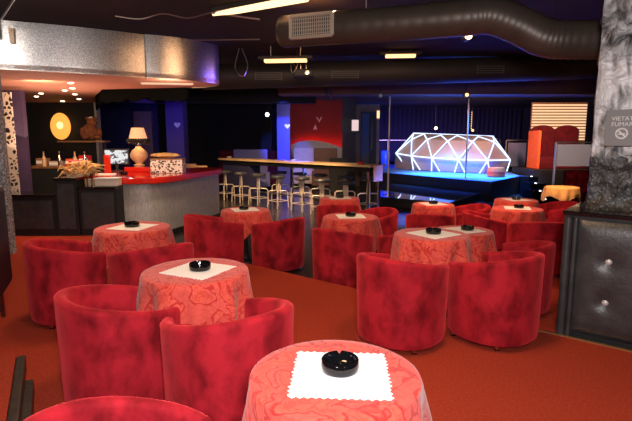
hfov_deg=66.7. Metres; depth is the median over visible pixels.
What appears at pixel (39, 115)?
wall
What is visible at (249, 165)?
bar
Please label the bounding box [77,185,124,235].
bar cabinet
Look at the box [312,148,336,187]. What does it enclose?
lounge armchair
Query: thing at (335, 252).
tub chair
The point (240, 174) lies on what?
bar stool
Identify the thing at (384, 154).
drum
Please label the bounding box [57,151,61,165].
bottle
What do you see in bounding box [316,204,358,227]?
tub chair
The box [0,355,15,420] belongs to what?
floor
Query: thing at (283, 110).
wall
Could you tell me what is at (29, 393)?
trim
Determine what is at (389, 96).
pole
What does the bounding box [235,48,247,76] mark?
cable
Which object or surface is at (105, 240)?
tablecloth
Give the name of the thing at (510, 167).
floor
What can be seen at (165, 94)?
drape
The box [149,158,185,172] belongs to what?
box
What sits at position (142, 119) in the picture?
door
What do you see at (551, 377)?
floor
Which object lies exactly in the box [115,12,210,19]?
cable
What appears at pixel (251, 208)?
doily
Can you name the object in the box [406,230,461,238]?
doily
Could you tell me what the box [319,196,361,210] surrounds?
tablecloth
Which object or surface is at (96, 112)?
trim
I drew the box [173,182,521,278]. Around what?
floor
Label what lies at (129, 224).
ashtray
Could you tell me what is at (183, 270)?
doily
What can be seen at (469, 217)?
tub chair
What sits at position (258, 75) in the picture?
vent grille
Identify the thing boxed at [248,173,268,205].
bar stool
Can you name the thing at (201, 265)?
ashtray
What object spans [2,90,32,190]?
wall
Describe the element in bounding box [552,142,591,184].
divider
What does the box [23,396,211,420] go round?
tub chair
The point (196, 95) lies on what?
trim
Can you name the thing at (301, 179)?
bar stool
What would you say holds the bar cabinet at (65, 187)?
on the floor at (551, 377)
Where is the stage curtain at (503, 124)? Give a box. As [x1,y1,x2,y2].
[379,108,521,162]
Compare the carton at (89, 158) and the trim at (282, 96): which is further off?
the trim at (282, 96)
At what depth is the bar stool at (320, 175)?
13.08 m
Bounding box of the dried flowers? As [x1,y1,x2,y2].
[57,160,105,176]
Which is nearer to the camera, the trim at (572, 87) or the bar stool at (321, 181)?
the bar stool at (321, 181)
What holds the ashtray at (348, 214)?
on the doily at (340, 216)
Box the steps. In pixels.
[518,175,558,203]
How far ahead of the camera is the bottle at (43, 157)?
9.86 m
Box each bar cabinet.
[11,191,57,235]
[53,175,91,235]
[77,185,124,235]
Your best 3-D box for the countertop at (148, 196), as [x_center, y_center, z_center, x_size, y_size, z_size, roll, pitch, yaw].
[-3.357,-0.252,9.956,2.474,1.105,3.218,0,8,0]
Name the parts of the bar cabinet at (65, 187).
panel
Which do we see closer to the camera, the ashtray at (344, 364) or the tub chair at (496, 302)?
the ashtray at (344, 364)
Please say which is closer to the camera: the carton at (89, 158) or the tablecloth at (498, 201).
the tablecloth at (498, 201)
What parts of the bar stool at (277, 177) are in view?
seat, post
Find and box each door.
[133,111,154,165]
[360,112,376,185]
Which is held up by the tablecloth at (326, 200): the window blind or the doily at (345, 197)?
the doily at (345, 197)
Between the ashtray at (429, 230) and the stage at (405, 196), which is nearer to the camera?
the ashtray at (429, 230)
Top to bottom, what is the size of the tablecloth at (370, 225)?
0.484 m
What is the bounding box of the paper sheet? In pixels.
[95,173,116,174]
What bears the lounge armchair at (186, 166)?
on the floor at (283, 211)
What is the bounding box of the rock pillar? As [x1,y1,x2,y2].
[579,0,631,211]
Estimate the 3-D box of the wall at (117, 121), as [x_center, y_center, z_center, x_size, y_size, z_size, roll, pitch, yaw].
[-6.800,-2.349,16.509,2.800,3.350,0.150,0,8,0]
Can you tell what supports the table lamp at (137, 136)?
on the red riser
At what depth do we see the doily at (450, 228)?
5.33 m
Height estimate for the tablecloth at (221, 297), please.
0.499 m
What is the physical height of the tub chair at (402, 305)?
0.732 m
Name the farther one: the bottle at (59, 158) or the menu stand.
the bottle at (59, 158)
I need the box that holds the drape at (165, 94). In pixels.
[95,88,188,109]
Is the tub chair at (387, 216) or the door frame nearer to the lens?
the tub chair at (387, 216)
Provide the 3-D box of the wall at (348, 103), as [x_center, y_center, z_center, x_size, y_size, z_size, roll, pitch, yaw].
[1.185,-2.458,17.251,0.470,3.350,0.350,0,8,0]
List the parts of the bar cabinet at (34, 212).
panel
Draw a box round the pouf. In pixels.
[486,167,505,176]
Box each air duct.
[202,56,597,89]
[275,0,601,59]
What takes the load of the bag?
on the box at (157, 165)
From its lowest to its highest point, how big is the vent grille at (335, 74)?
0.160 m
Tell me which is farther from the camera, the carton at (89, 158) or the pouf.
the pouf
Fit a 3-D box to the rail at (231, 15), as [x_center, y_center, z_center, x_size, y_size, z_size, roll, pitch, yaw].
[-1.000,-2.426,5.991,0.610,0.044,0.024,-4,9,-23]
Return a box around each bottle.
[42,151,46,165]
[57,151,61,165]
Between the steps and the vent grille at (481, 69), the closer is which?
the vent grille at (481, 69)
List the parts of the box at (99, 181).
lid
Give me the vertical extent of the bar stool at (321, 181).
0.846 m
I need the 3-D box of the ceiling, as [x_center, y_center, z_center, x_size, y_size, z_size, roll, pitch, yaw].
[1.000,-3.260,10.841,20.400,0.100,29.600,0,8,0]
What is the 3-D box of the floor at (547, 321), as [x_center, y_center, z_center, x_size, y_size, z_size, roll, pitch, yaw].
[4.950,1.100,4.523,8.100,0.008,4.870,0,8,0]
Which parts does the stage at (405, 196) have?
edge trim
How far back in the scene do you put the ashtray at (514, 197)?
8.10 m
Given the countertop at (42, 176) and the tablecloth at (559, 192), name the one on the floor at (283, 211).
the countertop at (42, 176)
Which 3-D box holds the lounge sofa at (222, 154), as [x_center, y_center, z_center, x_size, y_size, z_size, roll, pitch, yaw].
[-2.600,-1.584,18.183,2.360,1.350,0.760,0,8,0]
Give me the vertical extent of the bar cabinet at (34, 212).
0.700 m
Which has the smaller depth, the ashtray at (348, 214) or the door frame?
the ashtray at (348, 214)
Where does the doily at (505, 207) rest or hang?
on the tablecloth at (500, 213)
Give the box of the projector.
[290,50,312,77]
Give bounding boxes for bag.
[150,153,180,157]
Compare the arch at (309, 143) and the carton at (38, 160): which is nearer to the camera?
the carton at (38, 160)
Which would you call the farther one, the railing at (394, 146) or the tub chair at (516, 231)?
the railing at (394, 146)
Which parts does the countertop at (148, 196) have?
panel, kick plate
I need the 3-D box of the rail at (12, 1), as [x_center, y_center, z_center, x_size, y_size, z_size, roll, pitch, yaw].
[-3.525,-2.375,5.539,0.024,0.074,1.633,-7,11,-40]
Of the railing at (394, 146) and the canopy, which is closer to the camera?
the canopy
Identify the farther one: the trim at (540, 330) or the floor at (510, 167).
the floor at (510, 167)
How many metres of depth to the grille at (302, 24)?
5.33 m
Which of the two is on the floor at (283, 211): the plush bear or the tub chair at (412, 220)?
the tub chair at (412, 220)
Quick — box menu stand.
[103,155,110,172]
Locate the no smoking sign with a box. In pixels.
[604,109,631,145]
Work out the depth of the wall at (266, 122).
18.64 m
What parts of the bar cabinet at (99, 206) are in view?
panel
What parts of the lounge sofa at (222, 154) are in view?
seat, backrest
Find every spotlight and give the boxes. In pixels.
[461,36,472,41]
[463,83,468,96]
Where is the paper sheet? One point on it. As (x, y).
(98, 173)
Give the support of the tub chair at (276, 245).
on the floor at (283, 211)
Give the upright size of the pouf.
0.320 m
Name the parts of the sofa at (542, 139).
arm panel, seat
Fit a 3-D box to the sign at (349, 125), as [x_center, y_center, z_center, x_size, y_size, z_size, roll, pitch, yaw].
[1.215,-2.994,16.947,0.610,0.520,0.095,0,8,0]
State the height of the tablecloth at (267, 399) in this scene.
0.529 m
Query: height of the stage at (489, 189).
0.570 m
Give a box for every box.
[93,177,121,185]
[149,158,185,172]
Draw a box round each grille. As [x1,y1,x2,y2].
[255,72,281,79]
[292,14,330,35]
[331,70,358,78]
[477,65,504,73]
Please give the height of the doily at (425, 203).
0.002 m
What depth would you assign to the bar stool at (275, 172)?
14.26 m
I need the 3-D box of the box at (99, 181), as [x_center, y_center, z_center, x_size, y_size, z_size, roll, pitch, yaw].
[-3.531,-0.491,8.155,0.400,0.140,0.220,0,8,-3]
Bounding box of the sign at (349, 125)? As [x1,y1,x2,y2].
[342,118,358,132]
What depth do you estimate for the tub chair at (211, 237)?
5.50 m
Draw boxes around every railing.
[379,140,405,161]
[505,140,527,166]
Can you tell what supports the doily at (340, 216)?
on the tablecloth at (370, 225)
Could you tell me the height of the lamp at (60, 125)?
0.680 m
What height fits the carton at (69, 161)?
0.080 m
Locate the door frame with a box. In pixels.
[355,104,379,185]
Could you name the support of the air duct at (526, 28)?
hanging from the ceiling
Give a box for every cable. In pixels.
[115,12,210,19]
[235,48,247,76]
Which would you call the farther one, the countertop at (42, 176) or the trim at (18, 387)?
the countertop at (42, 176)
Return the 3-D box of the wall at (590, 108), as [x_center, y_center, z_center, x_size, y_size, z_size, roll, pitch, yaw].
[11.100,-1.553,11.092,0.200,3.350,29.600,0,8,0]
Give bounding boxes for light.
[210,0,308,15]
[258,46,312,62]
[380,51,421,57]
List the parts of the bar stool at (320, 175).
seat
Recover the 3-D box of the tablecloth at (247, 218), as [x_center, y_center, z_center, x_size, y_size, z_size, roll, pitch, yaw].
[-1.028,0.173,7.014,0.761,0.372,0.755,-8,12,-44]
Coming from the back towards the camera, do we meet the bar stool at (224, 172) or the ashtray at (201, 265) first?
the bar stool at (224, 172)
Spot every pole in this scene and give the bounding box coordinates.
[383,95,393,195]
[464,98,472,178]
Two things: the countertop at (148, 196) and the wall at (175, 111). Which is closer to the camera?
the countertop at (148, 196)
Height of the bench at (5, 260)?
1.040 m
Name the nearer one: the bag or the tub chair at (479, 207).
the tub chair at (479, 207)
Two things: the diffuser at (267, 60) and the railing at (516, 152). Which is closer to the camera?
the diffuser at (267, 60)
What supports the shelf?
on the floor at (283, 211)
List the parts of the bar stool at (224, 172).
seat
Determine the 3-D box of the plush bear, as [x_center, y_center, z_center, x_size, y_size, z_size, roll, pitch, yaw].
[-4.965,-1.805,10.577,0.450,0.526,0.422,-5,10,-28]
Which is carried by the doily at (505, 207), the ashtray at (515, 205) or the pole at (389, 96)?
the ashtray at (515, 205)
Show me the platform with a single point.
(544, 175)
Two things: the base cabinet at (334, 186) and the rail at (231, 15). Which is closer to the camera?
the rail at (231, 15)
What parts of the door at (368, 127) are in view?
pane, handle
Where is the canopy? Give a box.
[0,20,219,102]
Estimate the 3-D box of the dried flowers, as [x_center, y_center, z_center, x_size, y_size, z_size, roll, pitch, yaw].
[-3.934,-0.696,8.065,0.857,0.298,0.469,0,8,0]
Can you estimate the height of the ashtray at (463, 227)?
0.046 m
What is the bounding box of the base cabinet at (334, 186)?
[329,158,347,192]
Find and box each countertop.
[31,165,99,190]
[92,167,221,232]
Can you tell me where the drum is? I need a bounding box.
[381,151,387,167]
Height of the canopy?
0.645 m
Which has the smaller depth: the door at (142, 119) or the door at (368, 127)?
the door at (142, 119)
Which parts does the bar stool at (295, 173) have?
seat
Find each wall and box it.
[0,75,16,253]
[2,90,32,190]
[26,103,97,164]
[100,104,159,169]
[158,104,260,167]
[165,100,188,163]
[260,104,271,184]
[271,108,530,169]
[277,104,290,189]
[290,100,341,159]
[342,97,355,188]
[578,99,594,166]
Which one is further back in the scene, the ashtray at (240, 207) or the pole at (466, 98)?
the pole at (466, 98)
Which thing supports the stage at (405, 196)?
on the floor at (283, 211)
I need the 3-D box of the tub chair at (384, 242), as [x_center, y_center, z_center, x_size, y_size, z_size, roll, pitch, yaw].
[1.137,0.549,5.785,0.604,0.732,0.708,8,12,44]
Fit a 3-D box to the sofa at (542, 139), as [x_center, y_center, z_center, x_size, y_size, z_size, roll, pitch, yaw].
[8.450,-2.232,16.774,1.740,1.500,0.840,0,8,0]
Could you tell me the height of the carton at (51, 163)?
0.100 m
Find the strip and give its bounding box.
[2,92,19,190]
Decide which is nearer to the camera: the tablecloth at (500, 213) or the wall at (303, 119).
the tablecloth at (500, 213)
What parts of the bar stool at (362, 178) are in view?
seat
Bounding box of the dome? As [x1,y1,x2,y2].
[394,133,510,172]
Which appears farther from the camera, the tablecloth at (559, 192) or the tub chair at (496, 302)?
the tablecloth at (559, 192)
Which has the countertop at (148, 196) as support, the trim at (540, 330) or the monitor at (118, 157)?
the monitor at (118, 157)
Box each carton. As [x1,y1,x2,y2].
[36,158,49,165]
[49,161,65,165]
[68,160,82,162]
[79,155,91,162]
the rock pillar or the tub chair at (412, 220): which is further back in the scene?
the tub chair at (412, 220)
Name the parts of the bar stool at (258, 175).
seat, post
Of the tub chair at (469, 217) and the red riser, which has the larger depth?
the red riser
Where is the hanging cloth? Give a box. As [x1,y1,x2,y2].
[373,165,382,181]
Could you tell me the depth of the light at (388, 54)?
8.55 m
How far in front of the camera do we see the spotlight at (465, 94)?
12.27 m
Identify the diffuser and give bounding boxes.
[264,58,306,62]
[385,54,415,57]
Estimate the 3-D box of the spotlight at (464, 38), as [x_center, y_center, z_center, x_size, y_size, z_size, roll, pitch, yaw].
[2.040,-2.422,6.479,0.120,0.270,0.175,0,8,0]
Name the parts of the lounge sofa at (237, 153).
backrest, seat, arm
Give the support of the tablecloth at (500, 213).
on the pedestal table
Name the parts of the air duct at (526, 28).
register frame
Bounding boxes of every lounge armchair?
[186,166,206,167]
[291,148,313,186]
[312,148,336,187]
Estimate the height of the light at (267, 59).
0.275 m
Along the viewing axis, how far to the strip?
8.46 m
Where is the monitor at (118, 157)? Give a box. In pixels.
[103,149,129,170]
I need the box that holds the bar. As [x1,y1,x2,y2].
[218,158,385,208]
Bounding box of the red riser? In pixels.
[124,166,150,171]
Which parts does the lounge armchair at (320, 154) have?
arm, seat, backrest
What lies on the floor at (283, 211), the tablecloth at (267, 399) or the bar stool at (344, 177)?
the bar stool at (344, 177)
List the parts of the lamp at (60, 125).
bulb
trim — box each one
[7,355,26,420]
[21,379,34,420]
[94,97,103,172]
[95,88,315,103]
[278,79,596,95]
[282,96,594,96]
[538,329,631,352]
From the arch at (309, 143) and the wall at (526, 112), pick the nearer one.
the arch at (309, 143)
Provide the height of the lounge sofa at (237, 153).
1.420 m
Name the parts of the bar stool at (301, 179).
seat, post, leg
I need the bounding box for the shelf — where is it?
[57,141,109,160]
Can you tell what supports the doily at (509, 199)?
on the tablecloth at (498, 201)
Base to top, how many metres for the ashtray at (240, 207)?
0.046 m
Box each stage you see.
[380,164,518,201]
[380,182,478,207]
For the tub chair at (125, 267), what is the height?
0.732 m
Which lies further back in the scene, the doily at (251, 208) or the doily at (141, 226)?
the doily at (251, 208)
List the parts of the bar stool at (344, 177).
seat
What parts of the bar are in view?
leg, leg, foot rail, leg, leg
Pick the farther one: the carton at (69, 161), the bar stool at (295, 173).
the bar stool at (295, 173)
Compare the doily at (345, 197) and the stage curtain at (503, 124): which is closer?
the doily at (345, 197)
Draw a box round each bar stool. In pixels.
[219,170,234,199]
[231,172,250,202]
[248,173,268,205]
[267,175,288,208]
[271,171,289,198]
[290,172,309,202]
[291,176,313,211]
[310,173,329,204]
[310,178,330,213]
[334,175,354,196]
[338,180,354,195]
[357,177,376,207]
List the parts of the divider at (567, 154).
post, panel, handrail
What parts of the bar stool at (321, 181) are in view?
post, seat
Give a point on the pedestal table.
(247, 258)
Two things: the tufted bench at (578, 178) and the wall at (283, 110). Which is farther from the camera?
the wall at (283, 110)
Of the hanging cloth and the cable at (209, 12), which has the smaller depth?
the cable at (209, 12)
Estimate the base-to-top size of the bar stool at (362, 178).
0.846 m
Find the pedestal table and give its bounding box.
[244,237,251,262]
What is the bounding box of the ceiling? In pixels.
[0,0,603,107]
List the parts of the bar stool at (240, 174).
seat, post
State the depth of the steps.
14.45 m
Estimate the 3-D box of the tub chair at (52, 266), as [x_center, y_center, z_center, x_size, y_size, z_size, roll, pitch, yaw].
[-2.261,0.612,4.324,0.604,0.732,0.708,-6,10,-36]
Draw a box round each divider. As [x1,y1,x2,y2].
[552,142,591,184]
[556,202,631,349]
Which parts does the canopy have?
wall bracket, light panel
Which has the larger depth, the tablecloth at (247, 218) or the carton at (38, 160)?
the carton at (38, 160)
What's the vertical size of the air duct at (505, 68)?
0.762 m
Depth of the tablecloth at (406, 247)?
4.16 m
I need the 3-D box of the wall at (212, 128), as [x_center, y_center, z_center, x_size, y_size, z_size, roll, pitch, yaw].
[-5.600,-2.872,20.071,6.800,3.350,0.150,0,8,0]
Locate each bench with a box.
[0,187,11,317]
[563,170,588,202]
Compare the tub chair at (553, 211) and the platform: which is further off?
the platform
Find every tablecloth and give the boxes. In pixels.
[91,221,175,268]
[136,258,253,324]
[220,207,272,238]
[242,340,431,420]
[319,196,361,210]
[321,213,382,252]
[390,228,471,264]
[411,202,455,222]
[437,225,496,261]
[490,205,545,221]
[492,197,539,207]
[541,185,580,201]
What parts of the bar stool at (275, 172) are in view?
seat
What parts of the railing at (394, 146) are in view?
panel, panel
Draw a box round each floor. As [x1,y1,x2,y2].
[0,235,631,420]
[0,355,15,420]
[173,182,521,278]
[447,274,559,332]
[506,164,525,172]
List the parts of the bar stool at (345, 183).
post, seat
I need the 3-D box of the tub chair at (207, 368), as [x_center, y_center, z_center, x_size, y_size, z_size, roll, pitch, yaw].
[-0.458,0.856,2.662,0.708,0.732,0.604,-7,11,-38]
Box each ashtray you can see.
[124,221,138,227]
[189,260,210,271]
[239,206,248,209]
[321,350,358,377]
[345,212,355,216]
[426,227,440,234]
[429,200,437,203]
[461,225,473,230]
[512,196,520,199]
[514,204,523,207]
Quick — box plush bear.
[80,117,101,140]
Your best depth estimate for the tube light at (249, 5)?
5.56 m
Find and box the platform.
[512,167,588,184]
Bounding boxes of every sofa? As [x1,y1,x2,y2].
[219,151,277,186]
[233,149,269,190]
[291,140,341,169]
[527,125,586,168]
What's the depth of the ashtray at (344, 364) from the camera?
1.77 m
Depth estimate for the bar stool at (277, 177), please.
12.52 m
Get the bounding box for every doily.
[107,223,158,230]
[159,261,235,279]
[231,207,259,211]
[287,351,393,400]
[329,196,350,198]
[335,214,365,218]
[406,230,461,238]
[420,202,446,205]
[442,227,485,233]
[502,198,531,200]
[504,206,531,209]
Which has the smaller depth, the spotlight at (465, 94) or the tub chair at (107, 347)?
the tub chair at (107, 347)
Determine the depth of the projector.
8.49 m
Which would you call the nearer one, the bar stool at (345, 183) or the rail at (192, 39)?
the rail at (192, 39)
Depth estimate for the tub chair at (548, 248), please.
4.73 m
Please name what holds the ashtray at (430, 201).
on the doily at (425, 203)
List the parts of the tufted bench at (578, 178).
frame, seat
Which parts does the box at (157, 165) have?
lid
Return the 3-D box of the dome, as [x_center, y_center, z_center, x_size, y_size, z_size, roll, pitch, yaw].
[5.419,-2.355,19.023,4.481,1.481,3.623,7,11,41]
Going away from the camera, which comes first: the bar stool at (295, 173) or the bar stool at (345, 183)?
the bar stool at (345, 183)
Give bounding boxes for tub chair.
[22,238,106,329]
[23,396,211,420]
[53,285,180,401]
[108,242,193,285]
[159,298,293,420]
[183,214,243,263]
[251,217,304,270]
[312,228,372,288]
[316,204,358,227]
[356,207,397,252]
[356,252,448,355]
[377,227,432,253]
[406,214,455,228]
[447,251,544,351]
[455,203,490,224]
[462,210,508,251]
[482,240,555,314]
[506,222,563,276]
[539,201,578,221]
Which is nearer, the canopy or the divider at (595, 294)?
the divider at (595, 294)
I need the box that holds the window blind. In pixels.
[530,102,587,143]
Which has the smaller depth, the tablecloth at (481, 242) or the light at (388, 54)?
the tablecloth at (481, 242)
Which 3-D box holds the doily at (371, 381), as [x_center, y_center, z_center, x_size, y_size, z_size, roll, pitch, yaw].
[0.090,0.602,1.771,0.366,0.002,0.365,0,8,3]
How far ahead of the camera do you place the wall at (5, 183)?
6.67 m
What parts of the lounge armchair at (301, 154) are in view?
backrest, seat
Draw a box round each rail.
[0,0,14,20]
[192,39,259,40]
[211,12,259,19]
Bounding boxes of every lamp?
[50,113,70,139]
[126,128,149,166]
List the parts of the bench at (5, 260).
leg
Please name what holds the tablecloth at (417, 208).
on the pedestal table
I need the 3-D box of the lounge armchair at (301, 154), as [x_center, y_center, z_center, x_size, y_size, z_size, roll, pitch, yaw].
[-0.452,-1.663,18.373,0.960,1.450,0.760,-1,8,-6]

